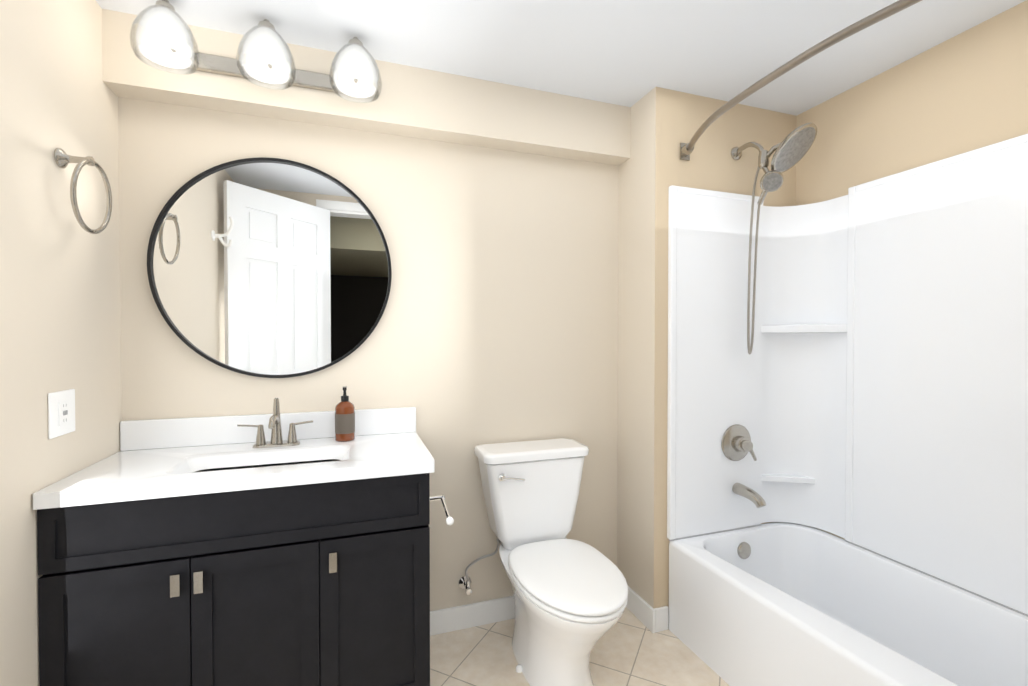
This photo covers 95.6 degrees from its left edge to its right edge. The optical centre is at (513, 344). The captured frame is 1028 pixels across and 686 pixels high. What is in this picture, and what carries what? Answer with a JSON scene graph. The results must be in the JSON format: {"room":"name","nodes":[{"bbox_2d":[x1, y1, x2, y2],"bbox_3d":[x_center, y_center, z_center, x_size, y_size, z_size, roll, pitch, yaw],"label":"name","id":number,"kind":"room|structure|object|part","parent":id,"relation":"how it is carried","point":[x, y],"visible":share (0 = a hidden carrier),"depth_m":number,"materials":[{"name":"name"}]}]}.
{"room":"bathroom","nodes":[
{"label":"bathroom","id":0,"kind":"room"},
{"bbox_2d":[0,0,121,685],"bbox_3d":[-1.121,0.089,0.700,0.120,2.350,1.940,0,1,-19],"label":"wall","id":1,"kind":"structure","parent":0,"point":[60,322],"depth_m":1.24,"materials":[{"name":"beige paint"}]},
{"bbox_2d":[48,389,74,438],"bbox_3d":[-1.258,0.191,1.300,0.010,0.124,0.120,0,1,-19],"label":"electrical outlet plate","id":2,"kind":"object","parent":1,"relation":"attached to","point":[61,412],"visible":1,"depth_m":1.29,"materials":[{"name":"white plastic"}]},
{"bbox_2d":[54,148,111,233],"bbox_3d":[-1.239,-0.434,1.340,0.077,0.225,0.209,0,1,-19],"label":"towel ring","id":3,"kind":"object","parent":1,"relation":"attached to","point":[63,159],"visible":1,"depth_m":1.30,"materials":[{"name":"silver metal"}]},
{"bbox_2d":[102,9,630,165],"bbox_3d":[-0.418,-0.985,1.898,2.000,0.235,0.105,0,1,-19],"label":"soffit","id":4,"kind":"structure","parent":0,"point":[416,102],"depth_m":1.84,"materials":[{"name":"beige paint"}]},
{"bbox_2d":[129,0,381,102],"bbox_3d":[-0.839,-0.995,1.584,0.748,0.190,0.214,0,1,-19],"label":"sconce","id":5,"kind":"object","parent":4,"relation":"attached to","point":[163,37],"visible":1,"depth_m":1.55,"materials":[{"name":"white glass"}]},
{"bbox_3d":[-1.102,-0.978,1.474,0.178,0.158,0.178,0,1,-19],"label":"glass","id":6,"kind":"part","parent":5,"relation":"part of","materials":[{"name":"white glass"}]},
{"bbox_3d":[-0.832,-0.979,1.567,0.178,0.158,0.178,0,1,-19],"label":"glass","id":7,"kind":"part","parent":5,"relation":"part of","materials":[{"name":"white glass"}]},
{"bbox_3d":[-0.563,-0.980,1.660,0.178,0.158,0.178,0,1,-19],"label":"glass","id":8,"kind":"part","parent":5,"relation":"part of","materials":[{"name":"white glass"}]},
{"bbox_2d":[118,97,618,610],"bbox_3d":[-0.511,0.071,2.000,2.120,2.350,0.120,0,1,-19],"label":"wall","id":9,"kind":"structure","parent":0,"point":[498,321],"depth_m":2.02,"materials":[{"name":"beige paint"}]},
{"bbox_2d":[120,407,415,450],"bbox_3d":[-0.893,0.317,1.794,1.016,0.104,0.022,0,1,-19],"label":"backsplash","id":10,"kind":"structure","parent":9,"relation":"attached to","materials":[{"name":"white stone"}]},
{"bbox_2d":[147,157,391,377],"bbox_3d":[-0.898,-0.288,1.781,0.832,0.832,0.030,0,1,-19],"label":"mirror","id":11,"kind":"object","parent":9,"relation":"attached to","point":[263,267],"visible":1,"depth_m":1.77,"materials":[{"name":"black mirror"}]},
{"bbox_2d":[430,596,514,635],"bbox_3d":[0.045,1.194,2.136,0.961,0.100,0.014,0,1,-19],"label":"baseboard","id":12,"kind":"structure","parent":9,"relation":"attached to","point":[451,619],"depth_m":2.05,"materials":[{"name":"white"}]},
{"bbox_2d":[96,0,1025,115],"bbox_3d":[0.242,-1.133,1.216,3.045,0.080,2.060,0,1,-19],"label":"ceiling","id":13,"kind":"structure","parent":0,"point":[628,53],"depth_m":1.66,"materials":[{"name":"white paint"}]},
{"bbox_2d":[430,607,728,685],"bbox_3d":[0.584,1.295,0.257,3.045,0.050,4.160,0,1,-19],"label":"floor","id":14,"kind":"structure","parent":0,"point":[630,648],"depth_m":1.85,"materials":[{"name":"tile"}]},
{"bbox_2d":[32,398,453,685],"bbox_3d":[-0.785,0.724,1.579,1.077,1.056,0.509,0,1,-19],"label":"bathroom vanity","id":15,"kind":"object","parent":14,"relation":"on","point":[276,548],"visible":1,"depth_m":1.38,"materials":[{"name":"black wood"}]},
{"bbox_3d":[-1.069,0.876,1.263,0.331,0.550,0.019,0,1,-19],"label":"door","id":16,"kind":"part","parent":15,"relation":"part of","materials":[{"name":"black wood"}]},
{"bbox_3d":[-0.932,0.661,1.285,0.022,0.060,0.022,0,1,-19],"label":"handle","id":17,"kind":"part","parent":15,"relation":"part of","materials":[{"name":"silver metal"}]},
{"bbox_3d":[-0.880,0.661,1.303,0.022,0.060,0.022,0,1,-19],"label":"handle","id":18,"kind":"part","parent":15,"relation":"part of","materials":[{"name":"silver metal"}]},
{"bbox_2d":[32,432,434,509],"bbox_3d":[-0.816,0.401,1.572,1.016,0.058,0.492,0,1,-19],"label":"countertop","id":19,"kind":"structure","parent":15,"relation":"on","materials":[{"name":"white stone"}]},
{"bbox_2d":[256,424,265,444],"bbox_3d":[-0.918,0.325,1.688,0.034,0.071,0.034,0,1,-19],"label":"handle","id":20,"kind":"object","parent":19,"relation":"on","point":[260,438],"depth_m":1.68,"materials":[{"name":"silver metal"}]},
{"bbox_2d":[287,423,296,442],"bbox_3d":[-0.820,0.324,1.722,0.034,0.071,0.034,0,1,-19],"label":"handle","id":21,"kind":"object","parent":19,"relation":"on","point":[292,437],"depth_m":1.71,"materials":[{"name":"silver metal"}]},
{"bbox_2d":[335,386,354,441],"bbox_3d":[-0.651,0.265,1.794,0.073,0.206,0.077,0,1,-19],"label":"soap bottle","id":22,"kind":"object","parent":19,"relation":"on","point":[345,419],"visible":1,"depth_m":1.77,"materials":[{"name":"brown plastic"}]},
{"bbox_3d":[-0.951,0.292,1.671,0.073,0.016,0.018,0,1,-19],"label":"faucet lever","id":23,"kind":"part","parent":15,"relation":"part of","materials":[{"name":"silver metal"}]},
{"bbox_3d":[-0.752,0.875,1.372,0.331,0.550,0.019,0,1,-19],"label":"door","id":24,"kind":"part","parent":15,"relation":"part of","materials":[{"name":"black wood"}]},
{"bbox_3d":[-0.850,0.272,1.650,0.024,0.047,0.130,0,1,-19],"label":"faucet spout","id":25,"kind":"part","parent":15,"relation":"part of","materials":[{"name":"silver metal"}]},
{"bbox_3d":[-0.869,0.365,1.706,0.156,0.011,0.052,0,1,-19],"label":"faucet plate","id":26,"kind":"part","parent":15,"relation":"part of","materials":[{"name":"silver metal"}]},
{"bbox_3d":[-0.784,0.291,1.729,0.073,0.016,0.018,0,1,-19],"label":"faucet lever","id":27,"kind":"part","parent":15,"relation":"part of","materials":[{"name":"silver metal"}]},
{"bbox_3d":[-0.550,0.659,1.417,0.022,0.060,0.022,0,1,-19],"label":"handle","id":28,"kind":"part","parent":15,"relation":"part of","materials":[{"name":"silver metal"}]},
{"bbox_3d":[-0.435,0.873,1.481,0.331,0.550,0.019,0,1,-19],"label":"door","id":29,"kind":"part","parent":15,"relation":"part of","materials":[{"name":"black wood"}]},
{"bbox_3d":[-0.232,0.554,1.579,0.016,0.046,0.114,0,1,-19],"label":"arm","id":30,"kind":"part","parent":15,"relation":"part of"},
{"bbox_2d":[458,438,627,685],"bbox_3d":[0.130,0.845,1.771,0.534,0.808,0.747,0,1,-19],"label":"toilet","id":31,"kind":"object","parent":14,"relation":"on","point":[570,596],"visible":1,"depth_m":1.78,"materials":[{"name":"white ceramic"}]},
{"bbox_3d":[-0.192,1.046,1.975,0.032,0.030,0.020,0,1,-19],"label":"valve knob","id":32,"kind":"part","parent":31,"relation":"part of","materials":[{"name":"silver metal"}]},
{"bbox_3d":[-0.044,0.533,1.861,0.032,0.032,0.021,0,1,-19],"label":"lever","id":33,"kind":"part","parent":31,"relation":"part of","materials":[{"name":"silver metal"}]},
{"bbox_3d":[0.000,0.539,1.865,0.087,0.023,0.017,0,1,-19],"label":"lever","id":34,"kind":"part","parent":31,"relation":"part of","materials":[{"name":"silver metal"}]},
{"bbox_3d":[0.075,0.664,2.024,0.444,0.366,0.200,0,1,-19],"label":"tank","id":35,"kind":"part","parent":31,"relation":"part of","materials":[{"name":"white ceramic"}]},
{"bbox_3d":[0.197,0.818,1.674,0.374,0.026,0.520,0,1,-19],"label":"lid","id":36,"kind":"part","parent":31,"relation":"part of","materials":[{"name":"white plastic"}]},
{"bbox_3d":[0.197,0.843,1.674,0.372,0.020,0.513,0,1,-19],"label":"seat","id":37,"kind":"part","parent":31,"relation":"part of","materials":[{"name":"white plastic"}]},
{"bbox_2d":[667,134,1027,685],"bbox_3d":[1.265,0.289,1.433,0.740,1.930,1.522,0,1,-19],"label":"bathtub","id":38,"kind":"object","parent":14,"relation":"on","point":[869,393],"visible":0.92,"depth_m":1.84,"materials":[{"name":"white plastic"}]},
{"bbox_2d":[721,424,765,507],"bbox_3d":[1.042,0.538,2.061,0.168,0.343,0.156,0,1,-19],"label":"tub faucet","id":39,"kind":"object","parent":38,"relation":"attached to","point":[736,444],"visible":1,"depth_m":2.10,"materials":[{"name":"silver metal"}]},
{"bbox_3d":[1.047,0.672,2.064,0.052,0.075,0.155,0,1,-19],"label":"spout","id":40,"kind":"part","parent":39,"relation":"part of","materials":[{"name":"silver metal"}]},
{"bbox_3d":[1.056,0.481,2.075,0.052,0.074,0.022,0,1,-19],"label":"lever","id":41,"kind":"part","parent":39,"relation":"part of","materials":[{"name":"silver metal"}]},
{"bbox_2d":[761,474,814,483],"bbox_3d":[1.277,0.630,2.176,0.231,0.028,0.127,0,1,-19],"label":"shelf","id":42,"kind":"object","parent":38,"relation":"attached to","point":[765,478],"depth_m":2.17,"materials":[{"name":"white plastic"}]},
{"bbox_2d":[761,324,846,332],"bbox_3d":[1.300,-0.072,2.094,0.234,0.037,0.279,0,1,-19],"label":"shelf","id":43,"kind":"object","parent":38,"relation":"attached to","point":[765,328],"depth_m":2.09,"materials":[{"name":"white plastic"}]},
{"bbox_2d":[617,87,795,623],"bbox_3d":[0.976,0.066,2.356,0.925,2.350,0.415,0,1,-19],"label":"wall","id":44,"kind":"structure","parent":0,"point":[665,123],"depth_m":2.09,"materials":[{"name":"beige paint"}]},
{"bbox_2d":[626,586,654,632],"bbox_3d":[0.554,1.194,2.155,0.014,0.100,0.309,0,1,-19],"label":"baseboard return","id":45,"kind":"object","parent":44,"relation":"attached to","point":[640,608],"visible":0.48,"depth_m":2.08,"materials":[{"name":"white"}]},
{"bbox_2d":[654,606,667,631],"bbox_3d":[0.641,1.196,2.029,0.068,0.100,0.014,0,1,-19],"label":"baseboard","id":46,"kind":"structure","parent":44,"relation":"attached to","point":[661,618],"depth_m":2.02,"materials":[{"name":"white"}]},
{"bbox_2d":[681,143,693,155],"bbox_3d":[0.752,-0.844,2.016,0.050,0.046,0.053,0,1,-19],"label":"curtain rod bracket","id":47,"kind":"object","parent":44,"relation":"attached to","point":[686,150],"depth_m":2.01,"materials":[{"name":"silver metal"}]},
{"bbox_2d":[731,122,816,354],"bbox_3d":[1.126,-0.429,2.005,0.209,0.950,0.332,0,1,-19],"label":"shower head","id":48,"kind":"object","parent":44,"relation":"attached to","point":[793,147],"visible":1,"depth_m":1.97},
{"bbox_3d":[1.047,-0.863,2.069,0.031,0.072,0.145,0,1,-19],"label":"arm","id":49,"kind":"part","parent":48,"relation":"part of"},
{"bbox_3d":[1.081,-0.659,2.008,0.030,0.098,0.082,0,1,-19],"label":"handle","id":50,"kind":"part","parent":48,"relation":"part of","materials":[{"name":"silver metal"}]},
{"bbox_2d":[680,0,921,160],"bbox_3d":[0.936,-0.834,1.304,0.172,0.072,1.523,0,1,-19],"label":"curtain rod","id":51,"kind":"object","parent":44,"relation":"attached to","point":[686,149],"visible":1,"depth_m":1.35,"materials":[{"name":"silver metal"}]},
{"bbox_3d":[0.748,-0.845,2.041,0.048,0.072,0.007,0,1,-19],"label":"plate","id":52,"kind":"part","parent":51,"relation":"part of","materials":[{"name":"silver metal"}]},
{"bbox_2d":[796,0,1027,539],"bbox_3d":[1.692,0.078,1.513,0.120,2.350,1.645,0,1,-19],"label":"wall","id":53,"kind":"structure","parent":0,"point":[964,92],"depth_m":1.75,"materials":[{"name":"beige paint"}]}
]}

